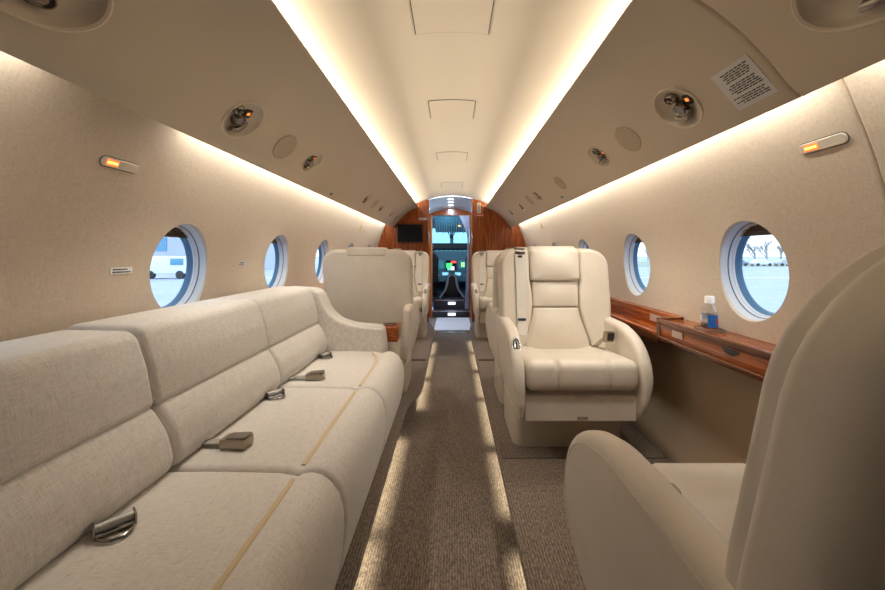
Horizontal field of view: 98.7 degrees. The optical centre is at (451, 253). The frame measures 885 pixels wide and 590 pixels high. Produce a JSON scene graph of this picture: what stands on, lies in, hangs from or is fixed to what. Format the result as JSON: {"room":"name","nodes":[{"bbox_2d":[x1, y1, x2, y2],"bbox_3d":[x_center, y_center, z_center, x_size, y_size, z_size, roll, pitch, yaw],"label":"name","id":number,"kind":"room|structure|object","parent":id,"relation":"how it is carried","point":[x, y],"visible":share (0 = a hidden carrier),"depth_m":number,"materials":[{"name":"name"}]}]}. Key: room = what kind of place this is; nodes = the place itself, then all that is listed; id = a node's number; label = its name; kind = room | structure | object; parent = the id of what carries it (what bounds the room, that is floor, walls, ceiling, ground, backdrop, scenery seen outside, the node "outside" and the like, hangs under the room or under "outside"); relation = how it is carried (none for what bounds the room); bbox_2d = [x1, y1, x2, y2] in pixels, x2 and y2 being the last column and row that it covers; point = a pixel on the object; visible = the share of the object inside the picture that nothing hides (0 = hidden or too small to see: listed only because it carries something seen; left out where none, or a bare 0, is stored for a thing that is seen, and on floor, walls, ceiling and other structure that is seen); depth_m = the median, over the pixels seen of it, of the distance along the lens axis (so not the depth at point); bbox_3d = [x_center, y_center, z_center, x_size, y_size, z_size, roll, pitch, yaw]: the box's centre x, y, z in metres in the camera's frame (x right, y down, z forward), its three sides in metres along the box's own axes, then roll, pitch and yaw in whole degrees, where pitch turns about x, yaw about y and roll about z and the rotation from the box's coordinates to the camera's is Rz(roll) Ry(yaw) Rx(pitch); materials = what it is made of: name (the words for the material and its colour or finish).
{"room":"aircraft cabin","nodes":[
{"label":"aircraft cabin","id":0,"kind":"room"},
{"bbox_2d":[0,51,385,341],"bbox_3d":[-0.899,-0.120,1.510,0.478,1.080,8.220,0,0,0],"label":"wall","id":1,"kind":"structure","parent":0,"point":[67,218],"depth_m":1.20,"materials":[{"name":"fabric"}]},
{"bbox_2d":[0,0,113,32],"bbox_3d":[-0.760,-0.514,0.690,0.136,0.144,0.291,0,0,-5],"label":"overhead service unit","id":2,"kind":"object","parent":1,"relation":"attached to","point":[75,16],"visible":1,"depth_m":0.78,"materials":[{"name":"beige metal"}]},
{"bbox_2d":[99,155,139,173],"bbox_3d":[-1.037,-0.279,1.190,0.016,0.032,0.140,0,0,0],"label":"warning lamp","id":3,"kind":"object","parent":1,"relation":"attached to","point":[106,161],"visible":1,"depth_m":1.18,"materials":[{"name":"beige"}]},
{"bbox_2d":[110,267,131,274],"bbox_3d":[-1.116,0.056,1.283,0.004,0.022,0.085,0,0,0],"label":"placard","id":4,"kind":"object","parent":1,"relation":"attached to","point":[120,270],"visible":1,"depth_m":1.28,"materials":[{"name":"white"}]},
{"bbox_2d":[161,224,205,307],"bbox_3d":[-1.159,0.062,1.570,0.097,0.374,0.325,0,0,0],"label":"window","id":5,"kind":"structure","parent":1,"relation":"in","point":[191,287],"depth_m":1.70,"materials":[{"name":"grey"}]},
{"bbox_2d":[164,228,186,237],"bbox_3d":[-1.161,-0.092,1.570,0.012,0.046,0.207,0,0,0],"label":"shade","id":6,"kind":"object","parent":5,"relation":"attached to","point":[175,232],"depth_m":1.61,"materials":[{"name":"brown"}]},
{"bbox_2d":[0,0,418,226],"bbox_3d":[-0.688,-0.544,1.510,0.401,0.300,8.220,0,0,0],"label":"ceiling panel","id":7,"kind":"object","parent":1,"relation":"attached to","point":[181,65],"depth_m":1.16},
{"bbox_2d":[220,101,264,137],"bbox_3d":[-0.776,-0.497,1.413,0.122,0.126,0.192,0,0,7],"label":"overhead service unit","id":8,"kind":"object","parent":1,"relation":"attached to","point":[242,119],"visible":0.98,"depth_m":1.42,"materials":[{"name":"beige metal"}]},
{"bbox_2d":[231,114,245,125],"bbox_3d":[-0.796,-0.502,1.412,0.051,0.051,0.051,0,0,0],"label":"light","id":9,"kind":"object","parent":8,"relation":"attached to","point":[236,119],"depth_m":1.41,"materials":[{"name":"grey"}]},
{"bbox_2d":[242,109,252,117],"bbox_3d":[-0.774,-0.531,1.438,0.030,0.034,0.035,0,0,15],"label":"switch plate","id":10,"kind":"object","parent":8,"relation":"attached to","point":[248,113],"depth_m":1.43,"materials":[{"name":"brown"}]},
{"bbox_2d":[268,235,287,287],"bbox_3d":[-1.159,0.062,2.430,0.097,0.374,0.325,0,0,0],"label":"window","id":11,"kind":"structure","parent":1,"relation":"in","point":[281,256],"depth_m":2.56,"materials":[{"name":"grey"}]},
{"bbox_2d":[273,136,296,158],"bbox_3d":[-0.778,-0.497,1.771,0.091,0.100,0.158,0,0,-3],"label":"speaker cover","id":12,"kind":"object","parent":1,"relation":"attached to","point":[286,145],"visible":1,"depth_m":1.76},
{"bbox_2d":[301,152,322,171],"bbox_3d":[-0.769,-0.505,2.091,0.104,0.106,0.162,0,0,7],"label":"overhead service unit","id":13,"kind":"object","parent":1,"relation":"attached to","point":[311,162],"visible":0.96,"depth_m":2.10,"materials":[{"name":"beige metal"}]},
{"bbox_2d":[305,159,312,164],"bbox_3d":[-0.787,-0.509,2.091,0.043,0.044,0.043,0,0,0],"label":"light","id":14,"kind":"object","parent":13,"relation":"on","point":[309,161],"depth_m":2.08,"materials":[{"name":"grey"}]},
{"bbox_2d":[316,240,327,282],"bbox_3d":[-1.159,0.062,3.270,0.097,0.374,0.325,0,0,0],"label":"window","id":15,"kind":"structure","parent":1,"relation":"in","point":[322,249],"depth_m":3.40,"materials":[{"name":"grey"}]},
{"bbox_2d":[361,194,371,204],"bbox_3d":[-0.775,-0.499,3.451,0.097,0.100,0.153,0,0,7],"label":"overhead service unit","id":16,"kind":"object","parent":1,"relation":"attached to","point":[367,198],"visible":0.9,"depth_m":3.47,"materials":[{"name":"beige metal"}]},
{"bbox_2d":[334,322,434,589],"bbox_3d":[-0.671,1.090,1.500,0.898,0.180,8.200,0,0,0],"label":"floor","id":17,"kind":"structure","parent":0,"point":[407,408],"depth_m":1.80,"materials":[{"name":"carpet"}]},
{"bbox_2d":[0,286,403,589],"bbox_3d":[-0.671,0.595,1.393,0.777,0.809,2.045,0,0,0],"label":"sofa","id":18,"kind":"object","parent":17,"relation":"on","point":[100,420],"visible":0.99,"depth_m":0.92,"materials":[{"name":"fabric"}]},
{"bbox_2d":[0,330,152,483],"bbox_3d":[-0.926,0.305,0.694,0.268,0.211,0.647,0,0,0],"label":"cushion","id":19,"kind":"object","parent":18,"relation":"on","point":[65,394],"depth_m":0.81,"materials":[{"name":"fabric"}]},
{"bbox_2d":[0,408,172,589],"bbox_3d":[-0.853,0.489,0.694,0.234,0.200,0.647,0,0,0],"label":"cushion","id":20,"kind":"object","parent":18,"relation":"on","point":[51,496],"depth_m":0.76,"materials":[{"name":"fabric"}]},
{"bbox_2d":[91,507,136,542],"bbox_3d":[-0.712,0.567,0.799,0.119,0.036,0.070,0,0,42],"label":"belt latch","id":21,"kind":"object","parent":18,"relation":"on","point":[115,521],"visible":1,"depth_m":0.78,"materials":[{"name":"grey"}]},
{"bbox_2d":[67,298,267,403],"bbox_3d":[-0.926,0.301,1.335,0.268,0.220,0.624,0,0,0],"label":"cushion","id":22,"kind":"object","parent":18,"relation":"on","point":[188,348],"depth_m":1.21,"materials":[{"name":"fabric"}]},
{"bbox_2d":[14,472,344,589],"bbox_3d":[-0.541,0.738,0.694,0.517,0.325,0.647,0,0,0],"label":"seat cushion","id":23,"kind":"object","parent":18,"relation":"on","point":[192,530],"depth_m":0.79,"materials":[{"name":"fabric"}]},
{"bbox_2d":[150,349,279,466],"bbox_3d":[-0.853,0.489,1.335,0.234,0.200,0.624,0,0,0],"label":"cushion","id":24,"kind":"object","parent":18,"relation":"on","point":[209,404],"depth_m":1.21,"materials":[{"name":"fabric"}]},
{"bbox_2d":[201,432,253,449],"bbox_3d":[-0.705,0.561,1.138,0.202,0.045,0.052,0,0,4],"label":"belt buckle","id":25,"kind":"object","parent":18,"relation":"on","point":[236,440],"visible":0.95,"depth_m":1.12,"materials":[{"name":"brown metal"}]},
{"bbox_2d":[216,286,317,346],"bbox_3d":[-0.926,0.301,1.960,0.268,0.220,0.614,0,0,0],"label":"cushion","id":26,"kind":"object","parent":18,"relation":"on","point":[288,313],"depth_m":1.88,"materials":[{"name":"fabric"}]},
{"bbox_2d":[264,387,284,399],"bbox_3d":[-0.724,0.567,1.537,0.119,0.036,0.070,0,0,35],"label":"belt latch","id":27,"kind":"object","parent":18,"relation":"on","point":[281,391],"visible":0.97,"depth_m":1.52,"materials":[{"name":"grey"}]},
{"bbox_2d":[167,388,385,579],"bbox_3d":[-0.541,0.738,1.335,0.517,0.325,0.624,0,0,0],"label":"seat cushion","id":28,"kind":"object","parent":18,"relation":"on","point":[338,434],"depth_m":1.22,"materials":[{"name":"fabric"}]},
{"bbox_2d":[266,323,327,385],"bbox_3d":[-0.853,0.489,1.960,0.234,0.200,0.614,0,0,0],"label":"cushion","id":29,"kind":"object","parent":18,"relation":"on","point":[294,351],"depth_m":1.87,"materials":[{"name":"fabric"}]},
{"bbox_2d":[288,370,324,379],"bbox_3d":[-0.690,0.561,1.742,0.202,0.045,0.052,0,0,-4],"label":"belt buckle","id":30,"kind":"object","parent":18,"relation":"on","point":[316,374],"visible":0.98,"depth_m":1.73,"materials":[{"name":"brown metal"}]},
{"bbox_2d":[318,351,332,358],"bbox_3d":[-0.715,0.567,2.115,0.119,0.036,0.070,0,0,30],"label":"belt latch","id":31,"kind":"object","parent":18,"relation":"on","point":[328,354],"visible":0.98,"depth_m":2.10,"materials":[{"name":"grey"}]},
{"bbox_2d":[276,351,403,454],"bbox_3d":[-0.541,0.738,1.960,0.517,0.325,0.614,0,0,0],"label":"seat cushion","id":32,"kind":"object","parent":18,"relation":"on","point":[382,372],"depth_m":1.88,"materials":[{"name":"fabric"}]},
{"bbox_2d":[323,247,419,392],"bbox_3d":[-0.612,0.476,3.019,0.659,1.046,0.688,0,0,0],"label":"armchair","id":33,"kind":"object","parent":17,"relation":"on","point":[362,284],"visible":0.67,"depth_m":2.75,"materials":[{"name":"beige leather"}]},
{"bbox_2d":[383,323,400,356],"bbox_3d":[-0.405,0.730,2.500,0.120,0.540,0.160,0,0,0],"label":"console","id":34,"kind":"object","parent":17,"relation":"on","point":[393,330],"visible":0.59,"depth_m":2.42,"materials":[{"name":"brown wood"}]},
{"bbox_2d":[403,250,430,337],"bbox_3d":[-0.605,0.476,4.621,0.659,1.046,0.688,0,0,0],"label":"armchair","id":35,"kind":"object","parent":17,"relation":"on","point":[420,259],"visible":0.38,"depth_m":4.73,"materials":[{"name":"beige leather"}]},
{"bbox_2d":[413,296,421,309],"bbox_3d":[-0.605,0.568,4.542,0.530,0.142,0.522,0,0,0],"label":"seat cushion","id":36,"kind":"object","parent":35,"relation":"on","point":[419,298],"depth_m":4.30,"materials":[{"name":"beige leather"}]},
{"bbox_2d":[354,317,526,589],"bbox_3d":[0.000,1.195,2.210,1.100,0.050,9.620,0,0,0],"label":"floor","id":37,"kind":"structure","parent":0,"point":[443,521],"depth_m":1.80,"materials":[{"name":"carpet"}]},
{"bbox_2d":[432,309,469,316],"bbox_3d":[-0.005,1.108,7.122,0.710,0.124,0.256,0,0,0],"label":"step","id":38,"kind":"structure","parent":37,"relation":"on","point":[436,312],"depth_m":7.00,"materials":[{"name":"grey"}]},
{"bbox_2d":[434,318,470,330],"bbox_3d":[0.015,1.160,6.320,0.580,0.018,1.120,0,0,0],"label":"floor mat","id":39,"kind":"object","parent":37,"relation":"on","point":[442,324],"visible":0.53,"depth_m":6.20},
{"bbox_2d":[435,331,469,332],"bbox_3d":[-0.025,1.164,5.650,0.650,0.012,0.100,0,0,0],"label":"trim","id":40,"kind":"structure","parent":37,"relation":"on","point":[435,331],"depth_m":5.61,"materials":[{"name":"silver metal"}]},
{"bbox_2d":[429,216,459,220],"bbox_3d":[0.000,-0.740,7.775,1.700,0.040,1.050,0,0,0],"label":"ceiling","id":41,"kind":"structure","parent":0,"point":[433,216],"depth_m":7.50,"materials":[{"name":"blue"}]},
{"bbox_2d":[434,218,465,232],"bbox_3d":[0.000,-0.608,7.935,0.720,0.311,0.770,0,0,0],"label":"switch panel","id":42,"kind":"object","parent":41,"relation":"attached to","point":[444,225],"visible":0.74,"depth_m":7.92,"materials":[{"name":"blue"}]},
{"bbox_2d":[433,293,464,298],"bbox_3d":[0.000,0.905,8.025,1.700,0.050,1.150,0,0,0],"label":"floor","id":43,"kind":"structure","parent":0,"point":[437,295],"depth_m":7.69,"materials":[{"name":"black"}]},
{"bbox_2d":[433,246,440,296],"bbox_3d":[-0.482,0.340,7.925,0.495,1.080,0.550,0,0,0],"label":"seat","id":44,"kind":"object","parent":43,"relation":"on","point":[436,276],"visible":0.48,"depth_m":7.66,"materials":[{"name":"black fabric"}]},
{"bbox_2d":[433,299,468,308],"bbox_3d":[-0.005,1.023,7.347,0.710,0.294,0.206,0,0,0],"label":"step","id":45,"kind":"structure","parent":43,"relation":"attached to","point":[437,303],"depth_m":7.25,"materials":[{"name":"grey"}]},
{"bbox_2d":[438,270,464,298],"bbox_3d":[0.000,0.608,7.844,0.545,0.546,0.712,0,0,0],"label":"pedestal","id":46,"kind":"object","parent":43,"relation":"on","point":[451,289],"visible":1,"depth_m":7.80,"materials":[{"name":"black plastic"}]},
{"bbox_2d":[463,255,466,282],"bbox_3d":[0.482,0.340,7.925,0.495,1.080,0.550,0,0,0],"label":"seat","id":47,"kind":"object","parent":43,"relation":"on","point":[464,276],"visible":0.17,"depth_m":7.68,"materials":[{"name":"black plastic"}]},
{"bbox_2d":[429,196,471,213],"bbox_3d":[0.000,-0.653,6.475,1.600,0.406,1.650,0,0,0],"label":"ceiling","id":48,"kind":"structure","parent":0,"point":[435,204],"depth_m":6.34,"materials":[{"name":"white"}]},
{"bbox_2d":[459,215,468,308],"bbox_3d":[0.220,0.150,6.925,0.190,1.700,0.040,0,0,0],"label":"curtain","id":49,"kind":"object","parent":48,"relation":"hanging from","point":[465,219],"visible":1,"depth_m":6.93,"materials":[{"name":"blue fabric"}]},
{"bbox_2d":[435,282,465,292],"bbox_3d":[0.000,0.540,8.630,1.700,1.320,0.060,0,0,0],"label":"wall","id":50,"kind":"structure","parent":0,"point":[439,288],"depth_m":8.60,"materials":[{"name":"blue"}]},
{"bbox_2d":[272,0,631,203],"bbox_3d":[0.000,-0.761,1.510,1.320,0.202,8.220,0,0,0],"label":"ceiling","id":51,"kind":"structure","parent":0,"point":[516,75],"depth_m":1.71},
{"bbox_2d":[410,0,493,34],"bbox_3d":[0.000,-0.856,1.285,0.285,0.011,0.377,0,0,0],"label":"ceiling hatch","id":52,"kind":"object","parent":51,"relation":"attached to","point":[429,16],"visible":1,"depth_m":1.37,"materials":[{"name":"brown"}]},
{"bbox_2d":[428,99,475,118],"bbox_3d":[0.000,-0.856,2.255,0.267,0.010,0.277,0,0,0],"label":"ceiling hatch","id":53,"kind":"object","parent":51,"relation":"attached to","point":[450,108],"visible":1,"depth_m":2.24,"materials":[{"name":"brown"}]},
{"bbox_2d":[436,152,467,160],"bbox_3d":[0.000,-0.856,3.330,0.267,0.010,0.267,0,0,0],"label":"ceiling hatch","id":54,"kind":"object","parent":51,"relation":"attached to","point":[440,155],"visible":1,"depth_m":3.31,"materials":[{"name":"brown"}]},
{"bbox_2d":[441,182,462,187],"bbox_3d":[0.000,-0.856,4.725,0.267,0.010,0.357,0,0,0],"label":"ceiling hatch","id":55,"kind":"object","parent":51,"relation":"attached to","point":[444,184],"visible":1,"depth_m":4.69,"materials":[{"name":"brown"}]},
{"bbox_2d":[378,199,525,321],"bbox_3d":[0.000,0.176,5.630,2.248,1.988,0.060,0,0,0],"label":"wall","id":56,"kind":"structure","parent":0,"point":[491,231],"depth_m":5.60,"materials":[{"name":"brown wood"}]},
{"bbox_2d":[397,224,422,241],"bbox_3d":[-0.612,-0.302,5.571,0.370,0.265,0.062,0,0,0],"label":"monitor","id":57,"kind":"object","parent":56,"relation":"attached to","point":[405,232],"visible":1,"depth_m":5.54,"materials":[{"name":"black plastic"}]},
{"bbox_2d":[427,200,428,321],"bbox_3d":[-0.351,0.184,5.628,0.022,1.969,0.085,0,0,0],"label":"trim","id":58,"kind":"structure","parent":56,"relation":"attached to","point":[427,200],"depth_m":5.59,"materials":[{"name":"brown wood"}]},
{"bbox_2d":[472,200,472,322],"bbox_3d":[0.302,0.184,5.628,0.019,1.969,0.085,0,0,0],"label":"trim","id":59,"kind":"structure","parent":56,"relation":"attached to","point":[472,200],"depth_m":5.59,"materials":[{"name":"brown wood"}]},
{"bbox_2d":[477,203,480,212],"bbox_3d":[0.398,-0.677,5.595,0.055,0.155,0.006,0,0,0],"label":"sign","id":60,"kind":"object","parent":56,"relation":"attached to","point":[478,204],"visible":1,"depth_m":5.59,"materials":[{"name":"grey"}]},
{"bbox_2d":[469,322,671,589],"bbox_3d":[0.674,1.090,1.500,0.892,0.180,8.200,0,0,0],"label":"floor","id":61,"kind":"structure","parent":0,"point":[534,488],"depth_m":1.59,"materials":[{"name":"carpet"}]},
{"bbox_2d":[471,250,502,337],"bbox_3d":[0.575,0.476,4.621,0.659,1.046,0.688,0,0,0],"label":"armchair","id":62,"kind":"object","parent":61,"relation":"on","point":[482,261],"visible":0.3,"depth_m":4.72,"materials":[{"name":"beige leather"}]},
{"bbox_2d":[479,296,491,309],"bbox_3d":[0.575,0.568,4.542,0.530,0.142,0.522,0,0,0],"label":"seat cushion","id":63,"kind":"object","parent":62,"relation":"on","point":[484,301],"depth_m":4.29,"materials":[{"name":"beige leather"}]},
{"bbox_2d":[485,247,526,403],"bbox_3d":[0.605,0.476,2.819,0.659,1.046,0.688,0,0,0],"label":"armchair","id":64,"kind":"object","parent":61,"relation":"on","point":[492,307],"visible":0.12,"depth_m":2.58,"materials":[{"name":"beige leather"}]},
{"bbox_2d":[496,246,652,446],"bbox_3d":[0.605,0.476,2.081,0.659,1.046,0.688,0,0,0],"label":"armchair","id":65,"kind":"object","parent":61,"relation":"on","point":[569,368],"visible":1,"depth_m":1.99,"materials":[{"name":"beige leather"}]},
{"bbox_2d":[522,345,638,389],"bbox_3d":[0.605,0.568,2.002,0.530,0.142,0.522,0,0,0],"label":"seat cushion","id":66,"kind":"object","parent":65,"relation":"on","point":[544,367],"depth_m":1.75,"materials":[{"name":"beige leather"}]},
{"bbox_2d":[502,458,666,458],"bbox_3d":[0.647,0.999,1.860,0.805,0.001,0.008,0,0,0],"label":"trim","id":67,"kind":"structure","parent":61,"relation":"on","point":[502,458],"depth_m":1.86,"materials":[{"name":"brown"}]},
{"bbox_2d":[564,245,884,589],"bbox_3d":[0.598,0.476,0.557,0.659,1.046,0.772,0,0,0],"label":"armchair","id":68,"kind":"object","parent":61,"relation":"on","point":[805,510],"visible":1,"depth_m":0.32,"materials":[{"name":"beige leather"}]},
{"bbox_2d":[652,463,745,542],"bbox_3d":[0.598,0.568,0.678,0.530,0.142,0.522,0,0,0],"label":"seat cushion","id":69,"kind":"object","parent":68,"relation":"on","point":[713,489],"depth_m":0.83,"materials":[{"name":"beige leather"}]},
{"bbox_2d":[518,59,884,344],"bbox_3d":[0.899,-0.123,1.510,0.478,1.087,8.220,0,0,0],"label":"wall","id":70,"kind":"structure","parent":0,"point":[825,209],"depth_m":1.33,"materials":[{"name":"fabric"}]},
{"bbox_2d":[525,195,533,204],"bbox_3d":[0.752,-0.525,3.691,0.091,0.094,0.154,0,0,-3],"label":"speaker cover","id":71,"kind":"object","parent":70,"relation":"attached to","point":[527,198],"visible":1,"depth_m":3.69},
{"bbox_2d":[531,191,542,201],"bbox_3d":[0.760,-0.516,3.384,0.097,0.102,0.153,0,0,-6],"label":"overhead service unit","id":72,"kind":"object","parent":70,"relation":"attached to","point":[536,195],"visible":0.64,"depth_m":3.40,"materials":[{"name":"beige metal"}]},
{"bbox_2d":[553,177,565,189],"bbox_3d":[0.770,-0.506,2.711,0.084,0.090,0.144,0,0,3],"label":"speaker cover","id":73,"kind":"object","parent":70,"relation":"attached to","point":[558,181],"visible":1,"depth_m":2.70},
{"bbox_2d":[580,240,588,248],"bbox_3d":[1.159,0.062,3.190,0.097,0.374,0.325,0,0,0],"label":"window","id":74,"kind":"structure","parent":70,"relation":"in","point":[583,245],"depth_m":3.29,"materials":[{"name":"grey"}]},
{"bbox_2d":[587,146,610,167],"bbox_3d":[0.768,-0.508,1.988,0.104,0.109,0.162,0,0,-6],"label":"overhead service unit","id":75,"kind":"object","parent":70,"relation":"attached to","point":[598,156],"visible":0.94,"depth_m":1.99,"materials":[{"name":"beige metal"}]},
{"bbox_2d":[597,153,604,159],"bbox_3d":[0.783,-0.513,1.994,0.043,0.044,0.043,0,0,0],"label":"light","id":76,"kind":"object","parent":75,"relation":"on","point":[600,156],"depth_m":1.98,"materials":[{"name":"grey"}]},
{"bbox_2d":[615,127,640,150],"bbox_3d":[0.772,-0.504,1.667,0.092,0.099,0.158,0,0,3],"label":"speaker cover","id":77,"kind":"object","parent":70,"relation":"attached to","point":[627,138],"visible":1,"depth_m":1.66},
{"bbox_2d":[624,234,645,294],"bbox_3d":[1.159,0.062,2.310,0.097,0.374,0.325,0,0,0],"label":"window","id":78,"kind":"structure","parent":70,"relation":"in","point":[632,246],"depth_m":2.44,"materials":[{"name":"grey"}]},
{"bbox_2d":[610,297,683,342],"bbox_3d":[1.050,0.365,2.301,0.130,0.130,0.997,0,0,0],"label":"ledge","id":79,"kind":"object","parent":70,"relation":"attached to","point":[644,320],"visible":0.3,"depth_m":2.09,"materials":[{"name":"brown wood"}]},
{"bbox_2d":[611,310,656,334],"bbox_3d":[1.050,0.385,2.315,0.130,0.014,0.970,0,0,0],"label":"shelf","id":80,"kind":"object","parent":79,"relation":"attached to","point":[643,325],"depth_m":2.11,"materials":[{"name":"brown wood"}]},
{"bbox_2d":[653,87,703,127],"bbox_3d":[0.774,-0.501,1.304,0.122,0.129,0.192,0,0,-6],"label":"overhead service unit","id":81,"kind":"object","parent":70,"relation":"attached to","point":[678,107],"visible":1,"depth_m":1.31,"materials":[{"name":"beige plastic"}]},
{"bbox_2d":[672,100,689,114],"bbox_3d":[0.792,-0.506,1.312,0.051,0.051,0.051,0,0,0],"label":"light","id":82,"kind":"object","parent":81,"relation":"on","point":[679,107],"depth_m":1.30,"materials":[{"name":"grey"}]},
{"bbox_2d":[682,94,693,103],"bbox_3d":[0.787,-0.517,1.270,0.031,0.034,0.040,0,0,-20],"label":"indicator light","id":83,"kind":"object","parent":81,"relation":"attached to","point":[686,99],"depth_m":1.27,"materials":[{"name":"brown"}]},
{"bbox_2d":[485,0,884,226],"bbox_3d":[0.688,-0.544,1.510,0.401,0.300,8.220,0,0,0],"label":"overhead panel","id":84,"kind":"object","parent":70,"relation":"attached to","point":[653,46],"depth_m":1.19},
{"bbox_2d":[629,334,762,463],"bbox_3d":[1.079,0.710,1.510,0.051,0.580,8.220,0,0,0],"label":"wall panel","id":85,"kind":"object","parent":70,"relation":"attached to","point":[699,410],"depth_m":1.69,"materials":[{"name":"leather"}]},
{"bbox_2d":[659,318,775,382],"bbox_3d":[1.052,0.355,0.925,0.147,0.106,1.750,0,0,0],"label":"ledge","id":86,"kind":"object","parent":70,"relation":"attached to","point":[750,357],"visible":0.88,"depth_m":1.41,"materials":[{"name":"brown wood"}]},
{"bbox_2d":[701,296,718,328],"bbox_3d":[1.047,0.237,1.545,0.061,0.132,0.061,0,0,0],"label":"water bottle","id":87,"kind":"object","parent":86,"relation":"on","point":[712,323],"visible":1,"depth_m":1.53,"materials":[{"name":"clear"}]},
{"bbox_2d":[708,315,717,327],"bbox_3d":[1.047,0.248,1.545,0.060,0.110,0.061,0,0,0],"label":"label","id":88,"kind":"object","parent":87,"relation":"on","point":[712,319],"depth_m":1.52,"materials":[{"name":"blue"}]},
{"bbox_2d":[667,320,775,352],"bbox_3d":[1.055,0.319,0.925,0.140,0.016,1.750,0,0,0],"label":"shelf","id":89,"kind":"object","parent":86,"relation":"attached to","point":[730,341],"depth_m":1.43,"materials":[{"name":"brown wood"}]},
{"bbox_2d":[711,54,777,110],"bbox_3d":[0.802,-0.469,1.048,0.086,0.098,0.135,0,0,0],"label":"placard","id":90,"kind":"object","parent":70,"relation":"attached to","point":[743,82],"visible":1,"depth_m":1.04,"materials":[{"name":"grey"}]},
{"bbox_2d":[720,221,774,320],"bbox_3d":[1.159,0.062,1.425,0.097,0.374,0.325,0,0,0],"label":"window","id":91,"kind":"structure","parent":70,"relation":"in","point":[737,292],"depth_m":1.54,"materials":[{"name":"grey"}]},
{"bbox_2d":[741,224,771,236],"bbox_3d":[1.161,-0.092,1.425,0.012,0.046,0.207,0,0,0],"label":"shade","id":92,"kind":"object","parent":91,"relation":"attached to","point":[748,230],"depth_m":1.46,"materials":[{"name":"brown"}]},
{"bbox_2d":[799,132,849,154],"bbox_3d":[1.026,-0.305,1.053,0.017,0.031,0.140,0,0,0],"label":"warning lamp","id":93,"kind":"object","parent":70,"relation":"attached to","point":[840,138],"visible":1,"depth_m":1.04,"materials":[{"name":"beige"}]},
{"bbox_2d":[790,0,884,32],"bbox_3d":[0.760,-0.514,0.690,0.133,0.144,0.292,0,0,-2],"label":"overhead service unit","id":94,"kind":"object","parent":70,"relation":"attached to","point":[828,16],"visible":1,"depth_m":0.79,"materials":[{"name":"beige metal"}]},
{"bbox_3d":[0.000,0.525,8.100,1.700,1.350,1.800,0,0,0],"label":"wall","id":95,"kind":"structure","parent":0,"visible":0},
{"bbox_2d":[433,221,453,242],"bbox_3d":[0.000,-0.430,8.480,1.700,0.660,0.400,0,0,0],"label":"window","id":96,"kind":"structure","parent":95,"relation":"in","point":[451,239],"depth_m":8.60,"materials":[{"name":"blue"}]},
{"bbox_2d":[433,243,466,281],"bbox_3d":[0.000,0.182,8.320,1.560,0.835,0.300,0,0,0],"label":"panel","id":97,"kind":"object","parent":95,"relation":"attached to","point":[451,256],"visible":0.27,"depth_m":8.24,"materials":[{"name":"blue"}]},
{"bbox_3d":[0.000,1.195,6.340,1.600,0.050,1.360,0,0,0],"label":"floor","id":98,"kind":"structure","parent":0,"visible":0},
{"bbox_2d":[429,208,471,317],"bbox_3d":[0.000,0.163,7.025,1.600,2.015,0.130,0,0,0],"label":"door frame","id":99,"kind":"structure","parent":98,"relation":"on","point":[448,211],"depth_m":7.00,"materials":[{"name":"brown wood"}]},
{"label":"outside","id":100,"kind":"structure","parent":0,"visible":0},
{"bbox_2d":[150,257,788,312],"bbox_3d":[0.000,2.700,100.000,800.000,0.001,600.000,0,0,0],"label":"ground","id":101,"kind":"structure","parent":100,"point":[768,293],"depth_m":36.00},
{"bbox_2d":[150,256,185,278],"bbox_3d":[-31.000,1.475,41.985,5.000,2.450,2.030,0,0,0],"label":"truck","id":102,"kind":"object","parent":101,"relation":"on","point":[176,265],"visible":0.77,"depth_m":41.00,"materials":[{"name":"white"}]},
{"bbox_2d":[153,237,274,268],"bbox_3d":[-62.000,-1.800,67.950,56.000,9.000,12.100,0,0,0],"label":"hangar","id":103,"kind":"structure","parent":101,"relation":"on","point":[168,246],"depth_m":62.00,"materials":[{"name":"white painted metal"}]},
{"bbox_2d":[155,277,788,277],"bbox_3d":[0.000,2.680,43.250,300.000,0.020,0.500,0,0,0],"label":"painted line","id":104,"kind":"structure","parent":101,"relation":"on","point":[155,277],"depth_m":43.18,"materials":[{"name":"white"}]},
{"bbox_2d":[637,262,785,265],"bbox_3d":[115.000,2.665,106.000,170.000,0.050,48.000,0,0,0],"label":"grass verge","id":105,"kind":"structure","parent":101,"relation":"on","point":[639,263],"depth_m":95.54,"materials":[{"name":"snow"}]},
{"bbox_2d":[744,242,758,258],"bbox_3d":[77.696,-0.287,97.907,2.980,6.013,4.145,0,0,0],"label":"bare tree","id":106,"kind":"object","parent":105,"relation":"on","point":[748,246],"visible":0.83,"depth_m":98.30,"materials":[{"name":"grey plant"}]},
{"bbox_2d":[749,259,772,265],"bbox_3d":[68.305,1.911,84.000,4.200,1.442,1.800,0,0,0],"label":"parked car","id":107,"kind":"object","parent":105,"relation":"on","point":[758,262],"visible":0.95,"depth_m":83.15,"materials":[{"name":"white"}]},
{"bbox_2d":[755,240,772,259],"bbox_3d":[74.588,-0.306,90.295,3.516,6.030,4.094,0,0,0],"label":"bare tree","id":108,"kind":"object","parent":105,"relation":"on","point":[766,247],"visible":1,"depth_m":90.38,"materials":[{"name":"grey plant"}]},
{"bbox_2d":[773,245,782,258],"bbox_3d":[82.052,0.007,94.553,3.732,5.419,3.884,0,0,0],"label":"bare tree","id":109,"kind":"object","parent":105,"relation":"on","point":[777,246],"visible":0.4,"depth_m":94.78,"materials":[{"name":"grey plant"}]},
{"bbox_2d":[773,259,787,265],"bbox_3d":[73.611,1.911,84.000,4.200,1.442,1.800,0,0,0],"label":"parked car","id":110,"kind":"object","parent":105,"relation":"on","point":[782,262],"visible":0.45,"depth_m":83.23,"materials":[{"name":"grey"}]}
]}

